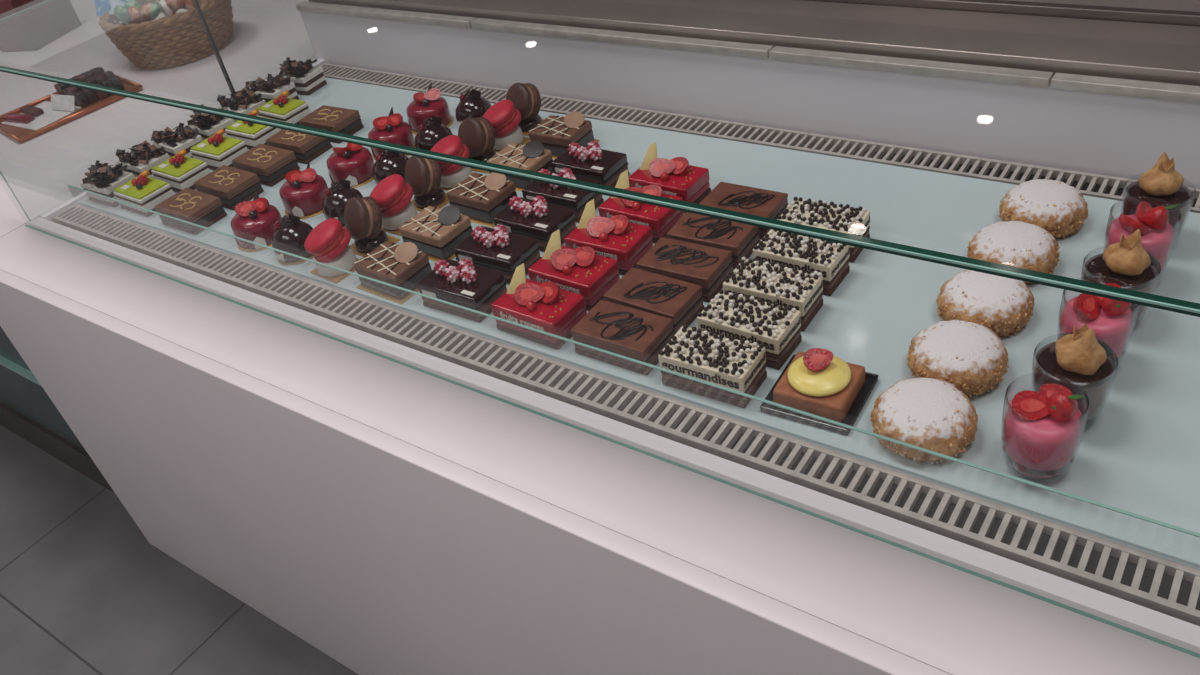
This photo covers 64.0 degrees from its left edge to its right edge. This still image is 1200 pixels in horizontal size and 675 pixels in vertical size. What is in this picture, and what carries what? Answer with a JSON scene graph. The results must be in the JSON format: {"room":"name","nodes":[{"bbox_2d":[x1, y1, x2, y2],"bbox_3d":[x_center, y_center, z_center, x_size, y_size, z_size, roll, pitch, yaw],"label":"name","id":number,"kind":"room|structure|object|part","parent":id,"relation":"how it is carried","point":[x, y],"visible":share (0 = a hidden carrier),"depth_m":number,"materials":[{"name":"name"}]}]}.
{"room":"food shop","nodes":[
{"label":"food shop","id":0,"kind":"room"},
{"bbox_2d":[0,425,357,674],"bbox_3d":[-0.778,-0.117,2.549,12.000,0.050,8.300,17,46,32],"label":"floor","id":1,"kind":"structure","parent":0,"point":[83,590],"depth_m":1.77,"materials":[{"name":"grey tile"}]},
{"bbox_2d":[0,0,315,492],"bbox_3d":[-1.195,-0.514,2.577,1.697,0.665,1.470,17,46,32],"label":"countertop","id":2,"kind":"structure","parent":1,"relation":"on","point":[38,170],"depth_m":1.97,"materials":[{"name":"white paint"}]},
{"bbox_2d":[0,0,80,51],"bbox_3d":[-1.558,-0.792,2.381,0.502,0.122,0.160,4,40,19],"label":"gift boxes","id":3,"kind":"object","parent":2,"relation":"on","point":[33,30],"visible":0.98,"depth_m":2.28},
{"bbox_2d":[0,67,141,142],"bbox_3d":[-1.075,-0.477,1.920,0.178,0.039,0.258,24,50,37],"label":"tray","id":4,"kind":"object","parent":2,"relation":"on","point":[26,122],"visible":0.82,"depth_m":1.90,"materials":[{"name":"brown wood"}]},
{"bbox_2d":[94,0,233,69],"bbox_3d":[-0.921,-0.686,2.060,0.274,0.147,0.274,23,49,37],"label":"basket","id":5,"kind":"object","parent":2,"relation":"on","point":[164,34],"visible":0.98,"depth_m":2.00,"materials":[{"name":"brown wicker"}]},
{"bbox_2d":[0,0,1199,674],"bbox_3d":[0.448,-0.008,1.265,2.600,0.959,1.228,17,46,32],"label":"display case","id":6,"kind":"object","parent":1,"relation":"on","point":[411,487],"visible":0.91,"depth_m":1.10,"materials":[{"name":"white paint"}]},
{"bbox_2d":[79,160,134,206],"bbox_3d":[-0.793,-0.251,1.548,0.084,0.054,0.066,15,45,30],"label":"cake","id":7,"kind":"object","parent":6,"relation":"in","point":[107,179],"visible":0.88,"depth_m":1.53,"materials":[{"name":"food"}]},
{"bbox_3d":[-0.756,-0.477,1.631,0.007,0.284,0.627,17,46,32],"label":"glass pane","id":8,"kind":"part","parent":6,"relation":"part of","materials":[{"name":"clear glass"}]},
{"bbox_2d":[115,140,169,177],"bbox_3d":[-0.755,-0.291,1.591,0.077,0.052,0.066,18,46,33],"label":"cake","id":9,"kind":"object","parent":6,"relation":"in","point":[144,157],"visible":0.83,"depth_m":1.57,"materials":[{"name":"brown food"}]},
{"bbox_2d":[113,170,173,216],"bbox_3d":[-0.716,-0.231,1.504,0.078,0.052,0.055,18,46,32],"label":"cake","id":10,"kind":"object","parent":6,"relation":"in","point":[144,191],"visible":0.98,"depth_m":1.49,"materials":[{"name":"food"}]},
{"bbox_2d":[151,123,202,157],"bbox_3d":[-0.717,-0.333,1.633,0.080,0.054,0.064,21,48,35],"label":"cake","id":11,"kind":"object","parent":6,"relation":"in","point":[181,138],"visible":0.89,"depth_m":1.61,"materials":[{"name":"food"}]},
{"bbox_2d":[151,149,210,191],"bbox_3d":[-0.676,-0.272,1.546,0.078,0.052,0.055,18,46,32],"label":"cake","id":12,"kind":"object","parent":6,"relation":"in","point":[180,171],"visible":0.94,"depth_m":1.53,"materials":[{"name":"food"}]},
{"bbox_2d":[154,188,226,234],"bbox_3d":[-0.614,-0.191,1.442,0.086,0.033,0.060,17,46,32],"label":"cake","id":13,"kind":"object","parent":6,"relation":"in","point":[190,205],"visible":0.93,"depth_m":1.43,"materials":[{"name":"brown food"}]},
{"bbox_2d":[185,104,234,140],"bbox_3d":[-0.677,-0.370,1.669,0.084,0.054,0.066,21,48,35],"label":"cake","id":14,"kind":"object","parent":6,"relation":"in","point":[207,125],"visible":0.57,"depth_m":1.65,"materials":[{"name":"brown food"}]},
{"bbox_2d":[190,128,247,169],"bbox_3d":[-0.631,-0.313,1.587,0.078,0.052,0.055,16,45,31],"label":"cake","id":15,"kind":"object","parent":6,"relation":"in","point":[217,150],"visible":0.94,"depth_m":1.57,"materials":[{"name":"food"}]},
{"bbox_2d":[193,165,263,209],"bbox_3d":[-0.574,-0.233,1.485,0.086,0.033,0.060,18,46,32],"label":"cake","id":16,"kind":"object","parent":6,"relation":"in","point":[233,186],"visible":0.97,"depth_m":1.47,"materials":[{"name":"brown food"}]},
{"bbox_2d":[217,87,265,121],"bbox_3d":[-0.638,-0.411,1.713,0.077,0.052,0.066,20,48,35],"label":"cake","id":17,"kind":"object","parent":6,"relation":"in","point":[243,102],"visible":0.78,"depth_m":1.70,"materials":[{"name":"brown food"}]},
{"bbox_2d":[225,108,280,148],"bbox_3d":[-0.591,-0.356,1.632,0.078,0.052,0.055,17,46,31],"label":"cake","id":18,"kind":"object","parent":6,"relation":"in","point":[252,134],"visible":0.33,"depth_m":1.61,"materials":[{"name":"food"}]},
{"bbox_2d":[231,190,280,251],"bbox_3d":[-0.487,-0.168,1.354,0.074,0.065,0.074,10,42,25],"label":"cake","id":19,"kind":"object","parent":6,"relation":"in","point":[255,220],"visible":0.88,"depth_m":1.34,"materials":[{"name":"red food"}]},
{"bbox_2d":[232,144,299,185],"bbox_3d":[-0.532,-0.276,1.529,0.086,0.033,0.060,18,46,32],"label":"cake","id":20,"kind":"object","parent":6,"relation":"in","point":[271,164],"visible":0.98,"depth_m":1.51,"materials":[{"name":"brown food"}]},
{"bbox_2d":[245,74,298,102],"bbox_3d":[-0.601,-0.452,1.755,0.080,0.054,0.064,13,44,28],"label":"cake","id":21,"kind":"object","parent":6,"relation":"in","point":[270,88],"visible":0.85,"depth_m":1.74,"materials":[{"name":"food"}]},
{"bbox_2d":[257,90,310,129],"bbox_3d":[-0.554,-0.399,1.677,0.078,0.052,0.055,18,46,33],"label":"cake","id":22,"kind":"object","parent":6,"relation":"in","point":[280,108],"visible":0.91,"depth_m":1.66,"materials":[{"name":"food"}]},
{"bbox_2d":[271,214,313,264],"bbox_3d":[-0.419,-0.140,1.303,0.062,0.062,0.062,18,46,32],"label":"cake","id":23,"kind":"object","parent":6,"relation":"in","point":[290,234],"visible":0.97,"depth_m":1.29,"materials":[{"name":"black food"}]},
{"bbox_2d":[265,128,331,163],"bbox_3d":[-0.493,-0.318,1.573,0.086,0.033,0.060,15,45,30],"label":"cake","id":24,"kind":"object","parent":6,"relation":"in","point":[305,147],"visible":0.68,"depth_m":1.55,"materials":[{"name":"brown food"}]},
{"bbox_2d":[274,57,326,94],"bbox_3d":[-0.561,-0.490,1.792,0.084,0.054,0.066,12,44,28],"label":"cake","id":25,"kind":"object","parent":6,"relation":"in","point":[307,78],"visible":0.93,"depth_m":1.78,"materials":[{"name":"brown food"}]},
{"bbox_2d":[279,161,327,218],"bbox_3d":[-0.436,-0.220,1.408,0.074,0.065,0.074,-33,42,-25],"label":"cake","id":26,"kind":"object","parent":6,"relation":"in","point":[302,194],"visible":0.92,"depth_m":1.39,"materials":[{"name":"red food"}]},
{"bbox_2d":[299,105,363,142],"bbox_3d":[-0.452,-0.360,1.615,0.086,0.033,0.060,15,45,30],"label":"cake","id":27,"kind":"object","parent":6,"relation":"in","point":[335,119],"visible":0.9,"depth_m":1.60,"materials":[{"name":"brown food"}]},
{"bbox_2d":[304,218,359,283],"bbox_3d":[-0.352,-0.118,1.254,0.060,0.067,0.061,20,48,34],"label":"cake","id":28,"kind":"object","parent":6,"relation":"in","point":[328,241],"visible":0.99,"depth_m":1.24,"materials":[{"name":"red food"}]},
{"bbox_2d":[322,179,362,227],"bbox_3d":[-0.367,-0.196,1.361,0.062,0.062,0.062,9,42,25],"label":"cake","id":29,"kind":"object","parent":6,"relation":"in","point":[336,197],"visible":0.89,"depth_m":1.34,"materials":[{"name":"black food"}]},
{"bbox_2d":[327,132,373,187],"bbox_3d":[-0.382,-0.272,1.460,0.074,0.065,0.074,15,45,30],"label":"cake","id":30,"kind":"object","parent":6,"relation":"in","point":[354,163],"visible":0.87,"depth_m":1.44,"materials":[{"name":"red food"}]},
{"bbox_2d":[344,196,399,256],"bbox_3d":[-0.315,-0.154,1.284,0.060,0.073,0.052,20,47,34],"label":"cake","id":31,"kind":"object","parent":6,"relation":"in","point":[362,217],"visible":1,"depth_m":1.27,"materials":[{"name":"brown food"}]},
{"bbox_2d":[372,150,408,184],"bbox_3d":[-0.309,-0.255,1.422,0.062,0.062,0.062,6,41,21],"label":"cake","id":32,"kind":"object","parent":6,"relation":"in","point":[387,163],"visible":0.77,"depth_m":1.41,"materials":[{"name":"black food"}]},
{"bbox_2d":[368,107,415,159],"bbox_3d":[-0.332,-0.323,1.511,0.074,0.065,0.074,11,43,27],"label":"cake","id":33,"kind":"object","parent":6,"relation":"in","point":[391,128],"visible":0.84,"depth_m":1.50,"materials":[{"name":"red food"}]},
{"bbox_2d":[354,241,431,304],"bbox_3d":[-0.261,-0.090,1.209,0.084,0.050,0.068,19,47,33],"label":"cake","id":34,"kind":"object","parent":6,"relation":"in","point":[402,265],"visible":0.97,"depth_m":1.19,"materials":[{"name":"brown food"}]},
{"bbox_2d":[369,174,417,235],"bbox_3d":[-0.285,-0.187,1.324,0.060,0.067,0.061,18,46,32],"label":"cake","id":35,"kind":"object","parent":6,"relation":"in","point":[393,196],"visible":0.86,"depth_m":1.31,"materials":[{"name":"red food"}]},
{"bbox_2d":[405,156,449,211],"bbox_3d":[-0.248,-0.223,1.355,0.060,0.073,0.052,20,48,34],"label":"macaron","id":36,"kind":"object","parent":6,"relation":"in","point":[423,175],"visible":0.88,"depth_m":1.34,"materials":[{"name":"brown food"}]},
{"bbox_2d":[406,82,453,134],"bbox_3d":[-0.283,-0.376,1.567,0.074,0.065,0.074,18,46,33],"label":"cake","id":37,"kind":"object","parent":6,"relation":"in","point":[429,104],"visible":0.91,"depth_m":1.55,"materials":[{"name":"red food"}]},
{"bbox_2d":[415,116,452,150],"bbox_3d":[-0.258,-0.312,1.481,0.062,0.062,0.062,11,43,26],"label":"cake","id":38,"kind":"object","parent":6,"relation":"in","point":[431,131],"visible":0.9,"depth_m":1.47,"materials":[{"name":"black food"}]},
{"bbox_2d":[399,206,472,261],"bbox_3d":[-0.216,-0.143,1.265,0.084,0.050,0.068,18,47,33],"label":"cake","id":39,"kind":"object","parent":6,"relation":"in","point":[435,232],"visible":0.94,"depth_m":1.25,"materials":[{"name":"brown food"}]},
{"bbox_2d":[430,135,472,190],"bbox_3d":[-0.217,-0.255,1.394,0.060,0.067,0.061,16,46,31],"label":"macaron","id":40,"kind":"object","parent":6,"relation":"in","point":[451,174],"visible":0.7,"depth_m":1.38,"materials":[{"name":"red food"}]},
{"bbox_2d":[417,259,506,321],"bbox_3d":[-0.166,-0.065,1.149,0.092,0.053,0.059,16,45,31],"label":"cake","id":41,"kind":"object","parent":6,"relation":"in","point":[462,283],"visible":0.98,"depth_m":1.13,"materials":[{"name":"food"}]},
{"bbox_2d":[455,89,490,125],"bbox_3d":[-0.205,-0.370,1.541,0.062,0.062,0.062,-33,43,-26],"label":"cake","id":42,"kind":"object","parent":6,"relation":"in","point":[471,104],"visible":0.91,"depth_m":1.52,"materials":[{"name":"black food"}]},
{"bbox_2d":[458,117,495,173],"bbox_3d":[-0.182,-0.292,1.425,0.060,0.073,0.052,14,44,30],"label":"macaron","id":43,"kind":"object","parent":6,"relation":"in","point":[478,134],"visible":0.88,"depth_m":1.41,"materials":[{"name":"brown food"}]},
{"bbox_2d":[447,172,517,227],"bbox_3d":[-0.162,-0.197,1.319,0.084,0.050,0.068,18,46,33],"label":"cake","id":44,"kind":"object","parent":6,"relation":"in","point":[479,197],"visible":0.91,"depth_m":1.30,"materials":[{"name":"brown food"}]},
{"bbox_2d":[454,224,540,283],"bbox_3d":[-0.130,-0.111,1.198,0.092,0.053,0.059,16,45,31],"label":"cake","id":45,"kind":"object","parent":6,"relation":"in","point":[497,249],"visible":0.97,"depth_m":1.18,"materials":[{"name":"food"}]},
{"bbox_2d":[483,99,530,152],"bbox_3d":[-0.148,-0.324,1.463,0.060,0.067,0.061,18,47,33],"label":"cake","id":46,"kind":"object","parent":6,"relation":"in","point":[505,119],"visible":0.81,"depth_m":1.44,"materials":[{"name":"red food"}]},
{"bbox_2d":[487,140,552,191],"bbox_3d":[-0.114,-0.251,1.375,0.084,0.050,0.068,18,46,32],"label":"cake","id":47,"kind":"object","parent":6,"relation":"in","point":[532,156],"visible":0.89,"depth_m":1.36,"materials":[{"name":"brown food"}]},
{"bbox_2d":[506,83,543,135],"bbox_3d":[-0.118,-0.361,1.498,0.060,0.073,0.052,18,46,33],"label":"macaron","id":48,"kind":"object","parent":6,"relation":"in","point":[526,98],"visible":0.77,"depth_m":1.48,"materials":[{"name":"brown food"}]},
{"bbox_2d":[493,195,575,251],"bbox_3d":[-0.086,-0.154,1.242,0.092,0.053,0.059,17,46,32],"label":"cake","id":49,"kind":"object","parent":6,"relation":"in","point":[536,218],"visible":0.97,"depth_m":1.23,"materials":[{"name":"food"}]},
{"bbox_2d":[491,263,586,349],"bbox_3d":[-0.071,-0.041,1.081,0.092,0.068,0.061,18,46,33],"label":"cake","id":50,"kind":"object","parent":6,"relation":"in","point":[544,306],"visible":0.96,"depth_m":1.07,"materials":[{"name":"red food"}]},
{"bbox_2d":[522,167,603,222],"bbox_3d":[-0.052,-0.198,1.289,0.092,0.053,0.059,16,45,31],"label":"cake","id":51,"kind":"object","parent":6,"relation":"in","point":[575,199],"visible":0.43,"depth_m":1.27,"materials":[{"name":"food"}]},
{"bbox_2d":[529,111,598,158],"bbox_3d":[-0.058,-0.304,1.429,0.084,0.050,0.068,16,45,31],"label":"cake","id":52,"kind":"object","parent":6,"relation":"in","point":[555,133],"visible":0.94,"depth_m":1.41,"materials":[{"name":"brown food"}]},
{"bbox_2d":[528,229,619,310],"bbox_3d":[-0.033,-0.084,1.126,0.092,0.068,0.061,18,46,33],"label":"cake","id":53,"kind":"object","parent":6,"relation":"in","point":[580,270],"visible":0.8,"depth_m":1.11,"materials":[{"name":"red food"}]},
{"bbox_2d":[551,141,629,186],"bbox_3d":[-0.015,-0.244,1.337,0.092,0.053,0.059,18,46,33],"label":"cake","id":54,"kind":"object","parent":6,"relation":"in","point":[591,161],"visible":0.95,"depth_m":1.32,"materials":[{"name":"food"}]},
{"bbox_2d":[564,199,652,274],"bbox_3d":[0.009,-0.126,1.170,0.092,0.068,0.061,16,45,31],"label":"cake","id":55,"kind":"object","parent":6,"relation":"in","point":[615,237],"visible":0.74,"depth_m":1.16,"materials":[{"name":"red food"}]},
{"bbox_2d":[571,300,674,374],"bbox_3d":[0.025,-0.002,1.034,0.094,0.034,0.060,17,46,32],"label":"cake","id":56,"kind":"object","parent":6,"relation":"in","point":[619,329],"visible":0.97,"depth_m":1.02,"materials":[{"name":"brown food"}]},
{"bbox_2d":[51,204,1199,625],"bbox_3d":[0.157,0.108,0.898,2.508,0.013,0.044,17,46,32],"label":"grille","id":57,"kind":"object","parent":6,"relation":"attached to","point":[1144,576],"depth_m":0.92,"materials":[{"name":"grey metal"}]},
{"bbox_2d":[598,169,683,242],"bbox_3d":[0.050,-0.170,1.214,0.092,0.068,0.061,17,46,32],"label":"cake","id":58,"kind":"object","parent":6,"relation":"in","point":[661,220],"visible":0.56,"depth_m":1.20,"materials":[{"name":"red food"}]},
{"bbox_2d":[603,267,703,334],"bbox_3d":[0.060,-0.040,1.074,0.094,0.034,0.060,18,47,33],"label":"cake","id":59,"kind":"object","parent":6,"relation":"in","point":[680,301],"visible":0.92,"depth_m":1.06,"materials":[{"name":"brown food"}]},
{"bbox_2d":[629,142,710,212],"bbox_3d":[0.089,-0.214,1.261,0.092,0.068,0.061,18,46,33],"label":"cake","id":60,"kind":"object","parent":6,"relation":"in","point":[675,176],"visible":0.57,"depth_m":1.25,"materials":[{"name":"red food"}]},
{"bbox_2d":[636,237,732,302],"bbox_3d":[0.099,-0.080,1.115,0.094,0.034,0.060,16,45,31],"label":"cake","id":61,"kind":"object","parent":6,"relation":"in","point":[707,267],"visible":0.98,"depth_m":1.10,"materials":[{"name":"brown food"}]},
{"bbox_2d":[658,324,766,407],"bbox_3d":[0.113,0.027,0.966,0.094,0.044,0.053,15,45,30],"label":"cake","id":62,"kind":"object","parent":6,"relation":"in","point":[726,361],"visible":1,"depth_m":0.95,"materials":[{"name":"white food"}]},
{"bbox_2d":[666,212,759,268],"bbox_3d":[0.136,-0.119,1.155,0.094,0.034,0.060,15,45,30],"label":"cake","id":63,"kind":"object","parent":6,"relation":"in","point":[741,239],"visible":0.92,"depth_m":1.14,"materials":[{"name":"brown food"}]},
{"bbox_2d":[699,182,787,238],"bbox_3d":[0.178,-0.159,1.194,0.094,0.034,0.060,17,46,31],"label":"cake","id":64,"kind":"object","parent":6,"relation":"in","point":[728,196],"visible":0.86,"depth_m":1.18,"materials":[{"name":"brown food"}]},
{"bbox_2d":[697,289,801,369],"bbox_3d":[0.156,-0.011,1.003,0.095,0.044,0.053,17,46,32],"label":"cake","id":65,"kind":"object","parent":6,"relation":"in","point":[775,326],"visible":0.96,"depth_m":0.98,"materials":[{"name":"white food"}]},
{"bbox_2d":[320,63,1199,212],"bbox_3d":[0.467,-0.215,1.228,2.508,0.013,0.048,17,46,32],"label":"grille","id":66,"kind":"object","parent":6,"relation":"attached to","point":[1102,182],"depth_m":1.35,"materials":[{"name":"grey metal"}]},
{"bbox_2d":[723,257,822,330],"bbox_3d":[0.188,-0.049,1.044,0.095,0.044,0.053,16,45,31],"label":"cake","id":67,"kind":"object","parent":6,"relation":"in","point":[802,290],"visible":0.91,"depth_m":1.02,"materials":[{"name":"white food"}]},
{"bbox_2d":[753,229,849,295],"bbox_3d":[0.227,-0.089,1.084,0.094,0.044,0.053,17,46,32],"label":"cake","id":68,"kind":"object","parent":6,"relation":"in","point":[829,258],"visible":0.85,"depth_m":1.06,"materials":[{"name":"white food"}]},
{"bbox_2d":[760,348,878,435],"bbox_3d":[0.210,0.036,0.921,0.089,0.055,0.085,14,44,30],"label":"cake","id":69,"kind":"object","parent":6,"relation":"in","point":[815,381],"visible":0.99,"depth_m":0.91,"materials":[{"name":"brown food"}]},
{"bbox_2d":[777,197,869,262],"bbox_3d":[0.262,-0.128,1.125,0.095,0.044,0.053,15,45,30],"label":"cake","id":70,"kind":"object","parent":6,"relation":"in","point":[847,219],"visible":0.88,"depth_m":1.11,"materials":[{"name":"white food"}]},
{"bbox_2d":[870,377,977,463],"bbox_3d":[0.292,0.071,0.867,0.093,0.041,0.093,2,40,17],"label":"pastry","id":71,"kind":"object","parent":6,"relation":"in","point":[931,414],"visible":0.98,"depth_m":0.84,"materials":[{"name":"white food"}]},
{"bbox_2d":[907,319,1008,397],"bbox_3d":[0.343,0.017,0.922,0.093,0.041,0.093,12,43,27],"label":"pastry","id":72,"kind":"object","parent":6,"relation":"in","point":[970,356],"visible":0.89,"depth_m":0.90,"materials":[{"name":"white food"}]},
{"bbox_2d":[936,270,1034,336],"bbox_3d":[0.393,-0.039,0.980,0.094,0.041,0.092,3,40,19],"label":"pastry","id":73,"kind":"object","parent":6,"relation":"in","point":[1003,305],"visible":0.88,"depth_m":0.96,"materials":[{"name":"white food"}]},
{"bbox_2d":[967,221,1059,282],"bbox_3d":[0.446,-0.095,1.038,0.093,0.041,0.093,-27,40,-19],"label":"pastry","id":74,"kind":"object","parent":6,"relation":"in","point":[1019,244],"visible":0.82,"depth_m":1.02,"materials":[{"name":"white food"}]},
{"bbox_2d":[999,179,1087,239],"bbox_3d":[0.503,-0.149,1.092,0.093,0.041,0.093,-23,39,-15],"label":"pastry","id":75,"kind":"object","parent":6,"relation":"in","point":[1057,207],"visible":0.92,"depth_m":1.07,"materials":[{"name":"white food"}]},
{"bbox_2d":[1001,373,1088,484],"bbox_3d":[0.367,0.075,0.799,0.063,0.092,0.063,17,46,32],"label":"cup","id":76,"kind":"object","parent":6,"relation":"in","point":[1042,430],"visible":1,"depth_m":0.78,"materials":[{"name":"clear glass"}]},
{"bbox_2d":[1032,323,1117,428],"bbox_3d":[0.412,0.028,0.838,0.066,0.104,0.066,17,46,32],"label":"cup","id":77,"kind":"object","parent":6,"relation":"in","point":[1078,357],"visible":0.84,"depth_m":0.82,"materials":[{"name":"clear glass"}]},
{"bbox_2d":[1057,276,1138,367],"bbox_3d":[0.456,-0.011,0.886,0.063,0.092,0.063,12,43,28],"label":"cup","id":78,"kind":"object","parent":6,"relation":"in","point":[1112,321],"visible":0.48,"depth_m":0.86,"materials":[{"name":"clear glass"}]},
{"bbox_2d":[1080,229,1160,328],"bbox_3d":[0.500,-0.058,0.925,0.066,0.104,0.066,4,40,19],"label":"cup","id":79,"kind":"object","parent":6,"relation":"in","point":[1127,261],"visible":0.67,"depth_m":0.90,"materials":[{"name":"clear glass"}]},
{"bbox_2d":[1103,197,1180,282],"bbox_3d":[0.545,-0.097,0.973,0.063,0.092,0.063,8,42,23],"label":"cup","id":80,"kind":"object","parent":6,"relation":"in","point":[1157,235],"visible":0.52,"depth_m":0.95,"materials":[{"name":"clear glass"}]},
{"bbox_2d":[1121,152,1195,244],"bbox_3d":[0.587,-0.145,1.013,0.066,0.104,0.066,-7,38,6],"label":"cup","id":81,"kind":"object","parent":6,"relation":"in","point":[1162,182],"visible":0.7,"depth_m":0.99,"materials":[{"name":"clear glass"}]}
]}

